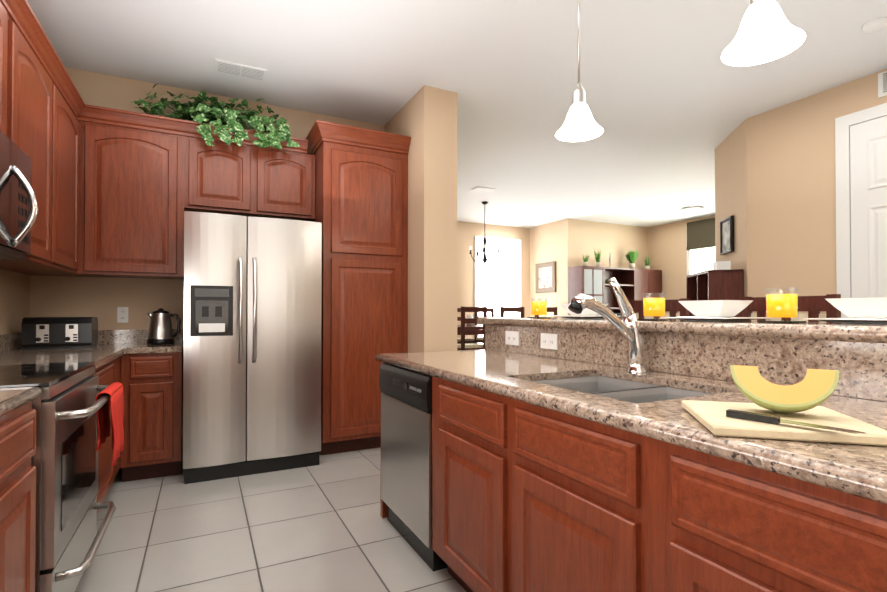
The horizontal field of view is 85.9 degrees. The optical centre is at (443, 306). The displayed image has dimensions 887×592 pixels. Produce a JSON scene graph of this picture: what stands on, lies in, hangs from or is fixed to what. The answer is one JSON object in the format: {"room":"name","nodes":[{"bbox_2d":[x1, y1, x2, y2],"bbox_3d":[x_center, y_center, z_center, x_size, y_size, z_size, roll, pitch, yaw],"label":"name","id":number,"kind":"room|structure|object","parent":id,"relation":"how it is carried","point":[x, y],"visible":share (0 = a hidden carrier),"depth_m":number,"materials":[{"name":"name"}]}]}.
{"room":"kitchen","nodes":[
{"label":"kitchen","id":0,"kind":"room"},
{"bbox_2d":[75,447,465,591],"bbox_3d":[1.907,1.225,4.454,10.050,0.060,10.850,0,-1,-27],"label":"floor","id":1,"kind":"structure","parent":0,"point":[323,526],"depth_m":2.42,"materials":[{"name":"tile"}]},
{"bbox_2d":[0,401,35,591],"bbox_3d":[-1.483,0.726,1.191,0.640,0.870,0.412,0,-1,-27],"label":"base cabinet","id":2,"kind":"object","parent":1,"relation":"on","point":[17,497],"visible":0.98,"depth_m":1.30,"materials":[{"name":"brown wood"}]},
{"bbox_2d":[0,387,41,416],"bbox_3d":[-0.932,0.209,0.112,0.645,0.138,2.845,0,-1,-27],"label":"countertop","id":3,"kind":"structure","parent":2,"relation":"on","point":[11,399],"depth_m":1.37,"materials":[{"name":"stone"}]},
{"bbox_2d":[0,361,115,591],"bbox_3d":[-1.689,0.622,1.750,0.762,1.090,0.752,0,-1,-27],"label":"range","id":4,"kind":"object","parent":1,"relation":"on","point":[66,406],"visible":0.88,"depth_m":1.69,"materials":[{"name":"silver metal"}]},
{"bbox_2d":[96,382,123,466],"bbox_3d":[-1.416,0.490,2.030,0.070,0.299,0.330,0,-1,-27],"label":"towel","id":5,"kind":"object","parent":4,"relation":"hanging from","point":[114,404],"visible":0.9,"depth_m":2.00,"materials":[{"name":"red fabric"}]},
{"bbox_2d":[93,358,116,511],"bbox_3d":[-2.078,0.738,2.367,0.640,0.870,0.685,0,-1,-27],"label":"base cabinet","id":6,"kind":"object","parent":1,"relation":"on","point":[108,373],"depth_m":2.60,"materials":[{"name":"brown wood"}]},
{"bbox_2d":[0,329,183,368],"bbox_3d":[-2.151,0.237,2.888,0.975,0.138,1.670,0,-1,-27],"label":"countertop","id":7,"kind":"structure","parent":6,"relation":"on","point":[112,345],"depth_m":3.01,"materials":[{"name":"stone"}]},
{"bbox_2d":[21,317,97,348],"bbox_3d":[-2.543,0.169,3.171,0.360,0.202,0.242,0,-1,-27],"label":"toaster","id":8,"kind":"object","parent":7,"relation":"on","point":[56,332],"visible":1,"depth_m":3.09,"materials":[{"name":"black plastic"}]},
{"bbox_2d":[147,308,180,343],"bbox_3d":[-2.088,0.141,3.560,0.218,0.264,0.176,0,-1,-27],"label":"kettle","id":9,"kind":"object","parent":7,"relation":"on","point":[160,329],"visible":1,"depth_m":3.50,"materials":[{"name":"silver metal"}]},
{"bbox_2d":[117,356,120,472],"bbox_3d":[-2.454,0.746,3.111,0.640,0.870,0.982,0,-1,-27],"label":"base cabinet","id":10,"kind":"object","parent":1,"relation":"on","point":[119,358],"depth_m":3.09,"materials":[{"name":"brown wood"}]},
{"bbox_2d":[120,350,182,481],"bbox_3d":[-2.106,0.750,3.485,0.352,0.870,0.615,0,-1,-27],"label":"base cabinet","id":11,"kind":"object","parent":1,"relation":"on","point":[152,383],"visible":0.96,"depth_m":3.22,"materials":[{"name":"brown wood"}]},
{"bbox_2d":[183,211,321,483],"bbox_3d":[-1.472,0.276,3.667,0.910,1.820,0.842,0,-1,-27],"label":"refrigerator","id":12,"kind":"object","parent":1,"relation":"on","point":[252,346],"visible":1,"depth_m":3.35,"materials":[{"name":"silver metal"}]},
{"bbox_2d":[305,120,410,454],"bbox_3d":[-0.779,-0.124,4.140,0.790,2.630,0.670,0,-1,-27],"label":"pantry cabinet","id":13,"kind":"object","parent":1,"relation":"on","point":[361,195],"visible":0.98,"depth_m":3.88,"materials":[{"name":"brown wood"}]},
{"bbox_2d":[380,362,386,517],"bbox_3d":[0.132,0.739,2.493,0.736,0.870,0.775,0,-1,-27],"label":"base cabinet","id":14,"kind":"object","parent":1,"relation":"on","point":[383,506],"depth_m":2.65,"materials":[{"name":"brown wood"}]},
{"bbox_2d":[379,363,446,571],"bbox_3d":[0.058,0.742,2.492,0.616,0.865,0.630,0,-1,-27],"label":"dishwasher","id":15,"kind":"object","parent":14,"relation":"in","point":[406,446],"visible":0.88,"depth_m":2.29,"materials":[{"name":"silver metal"}]},
{"bbox_2d":[457,308,474,343],"bbox_3d":[0.287,0.625,8.386,0.400,1.220,0.400,0,-1,-27],"label":"dining chair","id":16,"kind":"object","parent":1,"relation":"on","point":[469,340],"visible":0.1,"depth_m":8.28,"materials":[{"name":"brown wood"}]},
{"bbox_2d":[432,377,499,591],"bbox_3d":[0.420,0.733,1.922,0.736,0.870,0.505,0,-1,-27],"label":"base cabinet","id":17,"kind":"object","parent":1,"relation":"on","point":[465,419],"depth_m":1.77,"materials":[{"name":"brown wood"}]},
{"bbox_2d":[457,325,482,334],"bbox_3d":[0.607,0.768,7.751,2.000,0.920,0.900,0,-1,-27],"label":"dining table","id":18,"kind":"object","parent":1,"relation":"on","point":[476,327],"visible":0.06,"depth_m":7.18,"materials":[{"name":"brown wood"}]},
{"bbox_2d":[467,315,473,325],"bbox_3d":[0.429,0.217,7.666,0.140,0.179,0.136,0,-1,-27],"label":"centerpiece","id":19,"kind":"object","parent":18,"relation":"on","point":[470,316],"visible":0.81,"depth_m":7.63,"materials":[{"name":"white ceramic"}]},
{"bbox_2d":[457,307,486,350],"bbox_3d":[0.347,0.609,6.825,0.400,1.220,0.400,0,-1,-27],"label":"dining chair","id":20,"kind":"object","parent":1,"relation":"on","point":[463,345],"visible":0.44,"depth_m":6.65,"materials":[{"name":"brown wood"}]},
{"bbox_2d":[475,308,493,343],"bbox_3d":[0.840,0.628,8.666,0.400,1.220,0.400,0,-1,-27],"label":"dining chair","id":21,"kind":"object","parent":1,"relation":"on","point":[479,339],"visible":0.15,"depth_m":8.73,"materials":[{"name":"brown wood"}]},
{"bbox_2d":[500,307,524,317],"bbox_3d":[0.927,0.612,7.119,0.400,1.220,0.400,0,-1,-27],"label":"dining chair","id":22,"kind":"object","parent":1,"relation":"on","point":[511,309],"visible":0.12,"depth_m":6.94,"materials":[{"name":"brown wood"}]},
{"bbox_2d":[535,307,556,317],"bbox_3d":[1.481,0.615,7.399,0.400,1.220,0.400,0,-1,-27],"label":"dining chair","id":23,"kind":"object","parent":1,"relation":"on","point":[552,309],"visible":0.04,"depth_m":7.29,"materials":[{"name":"brown wood"}]},
{"bbox_2d":[500,396,639,591],"bbox_3d":[0.658,0.728,1.451,0.736,0.870,0.550,0,-1,-27],"label":"base cabinet","id":24,"kind":"object","parent":1,"relation":"on","point":[526,497],"depth_m":1.29,"materials":[{"name":"brown wood"}]},
{"bbox_2d":[568,266,661,314],"bbox_3d":[3.474,0.242,9.550,2.185,2.010,0.376,0,-1,-27],"label":"bookcase","id":25,"kind":"object","parent":1,"relation":"on","point":[635,284],"visible":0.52,"depth_m":9.55,"materials":[{"name":"brown wood"}]},
{"bbox_2d":[582,253,589,265],"bbox_3d":[2.737,-0.917,9.162,0.218,0.298,0.242,0,-1,-27],"label":"plant pot","id":26,"kind":"object","parent":25,"relation":"on","point":[585,262],"visible":0.9,"depth_m":9.12,"materials":[{"name":"beige ceramic"}]},
{"bbox_2d":[594,247,601,266],"bbox_3d":[2.992,-0.981,9.307,0.229,0.429,0.222,0,-1,-27],"label":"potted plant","id":27,"kind":"object","parent":25,"relation":"on","point":[597,262],"visible":0.88,"depth_m":9.27,"materials":[{"name":"green plant"}]},
{"bbox_2d":[609,252,611,266],"bbox_3d":[3.323,-0.929,9.489,0.070,0.329,0.070,0,-1,-27],"label":"statuette","id":28,"kind":"object","parent":25,"relation":"on","point":[610,260],"visible":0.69,"depth_m":9.47,"materials":[{"name":"white ceramic"}]},
{"bbox_2d":[625,250,638,268],"bbox_3d":[3.856,-0.967,9.730,0.311,0.410,0.281,0,-1,-27],"label":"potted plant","id":29,"kind":"object","parent":25,"relation":"on","point":[631,257],"visible":0.98,"depth_m":9.67,"materials":[{"name":"green plant"}]},
{"bbox_2d":[643,255,652,268],"bbox_3d":[4.244,-0.938,9.924,0.217,0.356,0.230,0,-1,-27],"label":"plant pot","id":30,"kind":"object","parent":25,"relation":"on","point":[647,266],"visible":0.9,"depth_m":9.91,"materials":[{"name":"beige ceramic"}]},
{"bbox_2d":[628,298,689,318],"bbox_3d":[1.227,0.565,3.024,0.420,1.230,0.440,0,-1,-27],"label":"bar chair","id":31,"kind":"object","parent":1,"relation":"on","point":[673,307],"visible":0.17,"depth_m":3.02,"materials":[{"name":"brown wood"}]},
{"bbox_2d":[686,269,742,316],"bbox_3d":[2.771,0.424,4.900,0.300,1.550,0.740,0,-1,12],"label":"shelf unit","id":32,"kind":"object","parent":1,"relation":"on","point":[716,285],"visible":0.23,"depth_m":4.56,"materials":[{"name":"brown wood"}]},
{"bbox_2d":[707,261,730,269],"bbox_3d":[2.759,-0.397,4.806,0.120,0.089,0.375,0,-1,12],"label":"box","id":33,"kind":"object","parent":32,"relation":"on","point":[721,265],"visible":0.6,"depth_m":4.63,"materials":[{"name":"white plastic"}]},
{"bbox_2d":[640,435,886,591],"bbox_3d":[0.931,0.723,0.911,0.736,0.870,0.660,0,-1,-27],"label":"base cabinet","id":34,"kind":"object","parent":1,"relation":"on","point":[709,523],"depth_m":0.87,"materials":[{"name":"brown wood"}]},
{"bbox_2d":[375,317,886,503],"bbox_3d":[0.926,0.175,1.480,1.245,0.242,3.510,0,-1,-27],"label":"countertop","id":35,"kind":"structure","parent":34,"relation":"on","point":[786,354],"depth_m":1.47,"materials":[{"name":"stone"}]},
{"bbox_2d":[505,331,518,345],"bbox_3d":[0.400,0.182,2.777,0.008,0.080,0.130,0,-1,-27],"label":"outlet","id":36,"kind":"object","parent":35,"relation":"attached to","point":[511,337],"visible":1,"depth_m":2.77,"materials":[{"name":"white plastic"}]},
{"bbox_2d":[541,333,557,349],"bbox_3d":[0.548,0.179,2.483,0.008,0.080,0.130,0,-1,-27],"label":"outlet","id":37,"kind":"object","parent":35,"relation":"attached to","point":[549,341],"visible":1,"depth_m":2.48,"materials":[{"name":"white plastic"}]},
{"bbox_2d":[548,315,618,318],"bbox_3d":[0.791,0.058,2.696,0.280,0.016,0.280,0,-1,-27],"label":"plate","id":38,"kind":"object","parent":35,"relation":"on","point":[583,316],"visible":0.89,"depth_m":2.63,"materials":[{"name":"white ceramic"}]},
{"bbox_2d":[559,304,607,314],"bbox_3d":[0.791,0.016,2.697,0.192,0.065,0.192,0,-1,-27],"label":"bowl","id":39,"kind":"object","parent":38,"relation":"on","point":[586,311],"visible":0.48,"depth_m":2.66,"materials":[{"name":"white ceramic"}]},
{"bbox_2d":[568,277,645,372],"bbox_3d":[0.633,0.072,1.827,0.358,0.369,0.083,0,-1,-27],"label":"faucet","id":40,"kind":"object","parent":35,"relation":"on","point":[627,325],"visible":1,"depth_m":1.84,"materials":[{"name":"silver metal"}]},
{"bbox_2d":[532,375,711,403],"bbox_3d":[0.572,0.374,1.607,0.496,0.182,0.636,0,-1,-27],"label":"sink","id":41,"kind":"object","parent":35,"relation":"in","point":[625,390],"visible":0.04,"depth_m":1.76,"materials":[{"name":"silver metal"}]},
{"bbox_2d":[637,319,671,320],"bbox_3d":[0.932,0.057,2.106,0.100,0.005,0.100,0,-1,-27],"label":"coaster","id":42,"kind":"object","parent":35,"relation":"on","point":[654,319],"visible":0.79,"depth_m":2.06,"materials":[{"name":"grey"}]},
{"bbox_2d":[643,293,665,318],"bbox_3d":[0.932,-0.004,2.107,0.096,0.115,0.096,0,-1,-27],"label":"juice glass","id":43,"kind":"object","parent":42,"relation":"on","point":[653,307],"visible":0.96,"depth_m":2.07,"materials":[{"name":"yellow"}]},
{"bbox_2d":[661,317,771,321],"bbox_3d":[1.094,0.050,1.919,0.280,0.016,0.280,0,-1,-27],"label":"plate","id":44,"kind":"object","parent":35,"relation":"on","point":[722,319],"visible":0.94,"depth_m":1.84,"materials":[{"name":"white ceramic"}]},
{"bbox_2d":[678,300,753,316],"bbox_3d":[1.094,0.008,1.920,0.192,0.065,0.192,0,-1,-27],"label":"bowl","id":45,"kind":"object","parent":44,"relation":"on","point":[716,308],"visible":1,"depth_m":1.87,"materials":[{"name":"white ceramic"}]},
{"bbox_2d":[758,321,805,322],"bbox_3d":[1.176,0.052,1.656,0.100,0.005,0.100,0,-1,-27],"label":"coaster","id":46,"kind":"object","parent":35,"relation":"on","point":[782,321],"visible":0.93,"depth_m":1.62,"materials":[{"name":"grey"}]},
{"bbox_2d":[765,287,798,320],"bbox_3d":[1.176,-0.009,1.657,0.096,0.115,0.096,0,-1,-27],"label":"juice glass","id":47,"kind":"object","parent":46,"relation":"on","point":[781,305],"visible":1,"depth_m":1.62,"materials":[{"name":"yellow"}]},
{"bbox_2d":[681,400,886,445],"bbox_3d":[0.698,0.238,1.006,0.300,0.020,0.280,0,-1,15],"label":"cutting board","id":48,"kind":"object","parent":35,"relation":"on","point":[712,418],"visible":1,"depth_m":0.91,"materials":[{"name":"beige wood"}]},
{"bbox_2d":[730,365,838,412],"bbox_3d":[0.724,0.179,1.022,0.125,0.096,0.169,0,-1,-27],"label":"slice","id":49,"kind":"object","parent":48,"relation":"on","point":[813,388],"visible":1,"depth_m":0.99,"materials":[{"name":"yellow food"}]},
{"bbox_2d":[726,409,865,433],"bbox_3d":[0.661,0.220,0.906,0.022,0.013,0.220,0,-1,-39],"label":"knife","id":50,"kind":"object","parent":48,"relation":"on","point":[759,417],"visible":0.92,"depth_m":0.93,"materials":[{"name":"black plastic"}]},
{"bbox_2d":[803,318,886,323],"bbox_3d":[1.417,0.046,1.567,0.280,0.016,0.280,0,-1,-27],"label":"plate","id":51,"kind":"object","parent":35,"relation":"on","point":[863,320],"visible":1,"depth_m":1.54,"materials":[{"name":"white ceramic"}]},
{"bbox_2d":[826,297,886,317],"bbox_3d":[1.417,0.004,1.568,0.192,0.065,0.192,0,-1,-27],"label":"bowl","id":52,"kind":"object","parent":51,"relation":"on","point":[863,307],"visible":1,"depth_m":1.54,"materials":[{"name":"white ceramic"}]},
{"bbox_3d":[0.566,0.064,2.818,0.100,0.005,0.100,0,-1,-27],"label":"coaster","id":53,"kind":"object","parent":35,"relation":"on","visible":0},
{"bbox_2d":[531,297,546,316],"bbox_3d":[0.567,0.003,2.819,0.096,0.115,0.096,0,-1,-27],"label":"juice glass","id":54,"kind":"object","parent":53,"relation":"on","point":[538,307],"visible":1,"depth_m":2.78,"materials":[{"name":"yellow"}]},
{"bbox_2d":[740,294,840,321],"bbox_3d":[1.564,0.558,2.314,0.420,1.230,0.440,0,-1,-27],"label":"bar chair","id":55,"kind":"object","parent":1,"relation":"on","point":[813,306],"visible":0.06,"depth_m":2.32,"materials":[{"name":"brown wood"}]},
{"bbox_2d":[0,67,886,352],"bbox_3d":[1.907,-0.285,4.469,10.050,2.960,10.850,0,-1,-27],"label":"wall","id":56,"kind":"structure","parent":0,"point":[776,183],"depth_m":4.00,"materials":[{"name":"beige paint"}]},
{"bbox_2d":[0,0,27,151],"bbox_3d":[-1.950,-0.822,1.847,0.376,1.160,0.382,0,-1,-27],"label":"upper cabinet","id":57,"kind":"object","parent":56,"relation":"attached to","point":[13,13],"depth_m":2.13,"materials":[{"name":"brown wood"}]},
{"bbox_2d":[0,131,37,259],"bbox_3d":[-1.810,-0.434,1.700,0.502,0.459,0.742,0,-1,-27],"label":"microwave","id":58,"kind":"object","parent":57,"relation":"attached to","point":[18,207],"visible":1,"depth_m":1.91,"materials":[{"name":"silver metal"}]},
{"bbox_2d":[0,3,63,267],"bbox_3d":[-2.188,-0.817,2.318,0.376,1.160,0.673,0,-1,-27],"label":"upper cabinet","id":59,"kind":"object","parent":56,"relation":"attached to","point":[42,104],"depth_m":2.57,"materials":[{"name":"brown wood"}]},
{"bbox_2d":[0,67,84,275],"bbox_3d":[-2.483,-0.811,2.902,0.376,1.160,0.635,0,-1,-27],"label":"upper cabinet","id":60,"kind":"object","parent":56,"relation":"attached to","point":[73,101],"depth_m":3.07,"materials":[{"name":"brown wood"}]},
{"bbox_2d":[117,307,127,322],"bbox_3d":[-2.467,0.061,3.665,0.070,0.120,0.008,0,-1,-27],"label":"outlet","id":61,"kind":"object","parent":56,"relation":"attached to","point":[122,314],"visible":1,"depth_m":3.66,"materials":[{"name":"white plastic"}]},
{"bbox_2d":[76,104,183,278],"bbox_3d":[-2.300,-0.805,3.546,0.642,1.160,0.380,0,-1,-27],"label":"upper cabinet","id":62,"kind":"object","parent":56,"relation":"attached to","point":[146,181],"depth_m":3.41,"materials":[{"name":"brown wood"}]},
{"bbox_2d":[131,83,299,148],"bbox_3d":[-1.751,-1.434,3.709,1.159,0.517,0.513,0,-1,-27],"label":"ivy plant","id":63,"kind":"object","parent":62,"relation":"on","point":[217,115],"visible":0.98,"depth_m":3.66,"materials":[{"name":"green plant"}]},
{"bbox_2d":[184,120,255,216],"bbox_3d":[-1.794,-0.802,3.802,0.492,1.160,0.380,0,-1,-27],"label":"upper cabinet","id":64,"kind":"object","parent":56,"relation":"attached to","point":[220,178],"depth_m":3.67,"materials":[{"name":"brown wood"}]},
{"bbox_2d":[256,131,314,220],"bbox_3d":[-1.357,-0.800,4.023,0.486,1.160,0.380,0,-1,-27],"label":"upper cabinet","id":65,"kind":"object","parent":56,"relation":"attached to","point":[285,177],"depth_m":3.89,"materials":[{"name":"brown wood"}]},
{"bbox_2d":[474,236,520,343],"bbox_3d":[1.145,-0.094,9.921,1.150,2.690,0.025,0,-1,-27],"label":"dining room window","id":66,"kind":"structure","parent":56,"relation":"in","point":[497,283],"depth_m":9.92,"materials":[{"name":"white glass"}]},
{"bbox_2d":[535,261,555,292],"bbox_3d":[2.097,-0.601,9.807,0.033,0.620,0.620,0,-1,-27],"label":"picture frame","id":67,"kind":"object","parent":56,"relation":"attached to","point":[545,277],"visible":1,"depth_m":9.77,"materials":[{"name":"brown"}]},
{"bbox_2d":[686,218,714,274],"bbox_3d":[5.024,-0.750,8.935,0.060,1.820,1.040,0,-1,-27],"label":"living room window","id":68,"kind":"structure","parent":56,"relation":"in","point":[700,241],"depth_m":9.13,"materials":[{"name":"white glass"}]},
{"bbox_2d":[720,215,733,254],"bbox_3d":[2.915,-0.731,4.902,0.033,0.360,0.300,0,-1,12],"label":"picture frame","id":69,"kind":"object","parent":56,"relation":"attached to","point":[727,235],"visible":1,"depth_m":4.88,"materials":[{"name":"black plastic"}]},
{"bbox_2d":[835,103,886,317],"bbox_3d":[3.357,-0.167,3.357,0.063,2.700,1.000,0,-1,-27],"label":"door","id":70,"kind":"structure","parent":56,"relation":"in","point":[861,196],"depth_m":3.67,"materials":[{"name":"white wood"}]},
{"bbox_2d":[878,71,886,97],"bbox_3d":[3.402,-1.667,3.339,0.013,0.180,0.560,0,-1,-27],"label":"air vent","id":71,"kind":"object","parent":56,"relation":"in","point":[882,84],"visible":1,"depth_m":3.56,"materials":[{"name":"white metal"}]},
{"bbox_2d":[27,0,886,227],"bbox_3d":[1.907,-1.795,4.484,10.050,0.060,10.850,0,-1,-27],"label":"ceiling","id":72,"kind":"structure","parent":0,"point":[673,100],"depth_m":3.56,"materials":[{"name":"white paint"}]},
{"bbox_2d":[215,59,266,80],"bbox_3d":[-1.516,-1.767,3.566,0.350,0.013,0.180,0,-1,-27],"label":"ceiling vent","id":73,"kind":"object","parent":72,"relation":"in","point":[237,69],"visible":1,"depth_m":3.55,"materials":[{"name":"white metal"}]},
{"bbox_2d":[471,186,495,192],"bbox_3d":[0.588,-1.732,7.038,0.300,0.011,0.200,0,-1,-27],"label":"ceiling vent","id":74,"kind":"object","parent":72,"relation":"in","point":[483,189],"visible":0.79,"depth_m":7.01,"materials":[{"name":"white"}]},
{"bbox_2d":[469,201,499,263],"bbox_3d":[0.674,-1.210,7.885,0.516,1.039,0.493,0,-1,-27],"label":"chandelier","id":75,"kind":"object","parent":72,"relation":"hanging from","point":[484,259],"visible":1,"depth_m":7.85,"materials":[{"name":"black metal"}]},
{"bbox_2d":[556,0,602,141],"bbox_3d":[0.636,-1.300,2.240,0.216,0.974,0.216,0,-1,-27],"label":"pendant light","id":76,"kind":"object","parent":72,"relation":"hanging from","point":[580,124],"visible":1,"depth_m":2.23,"materials":[{"name":"white glass"}]},
{"bbox_2d":[680,206,704,214],"bbox_3d":[4.343,-1.660,8.320,0.380,0.129,0.380,0,-1,-27],"label":"ceiling light","id":77,"kind":"object","parent":72,"relation":"attached to","point":[692,210],"visible":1,"depth_m":8.21,"materials":[{"name":"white glass"}]},
{"bbox_2d":[721,0,805,65],"bbox_3d":[0.980,-1.296,1.472,0.216,0.999,0.216,0,-1,-27],"label":"pendant light","id":78,"kind":"object","parent":72,"relation":"hanging from","point":[767,31],"visible":1,"depth_m":1.48,"materials":[{"name":"white glass"}]},
{"bbox_2d":[862,17,886,32],"bbox_3d":[2.712,-1.763,2.992,0.130,0.034,0.130,0,-1,-27],"label":"smoke detector","id":79,"kind":"object","parent":72,"relation":"attached to","point":[875,25],"visible":1,"depth_m":2.97,"materials":[{"name":"white plastic"}]}
]}

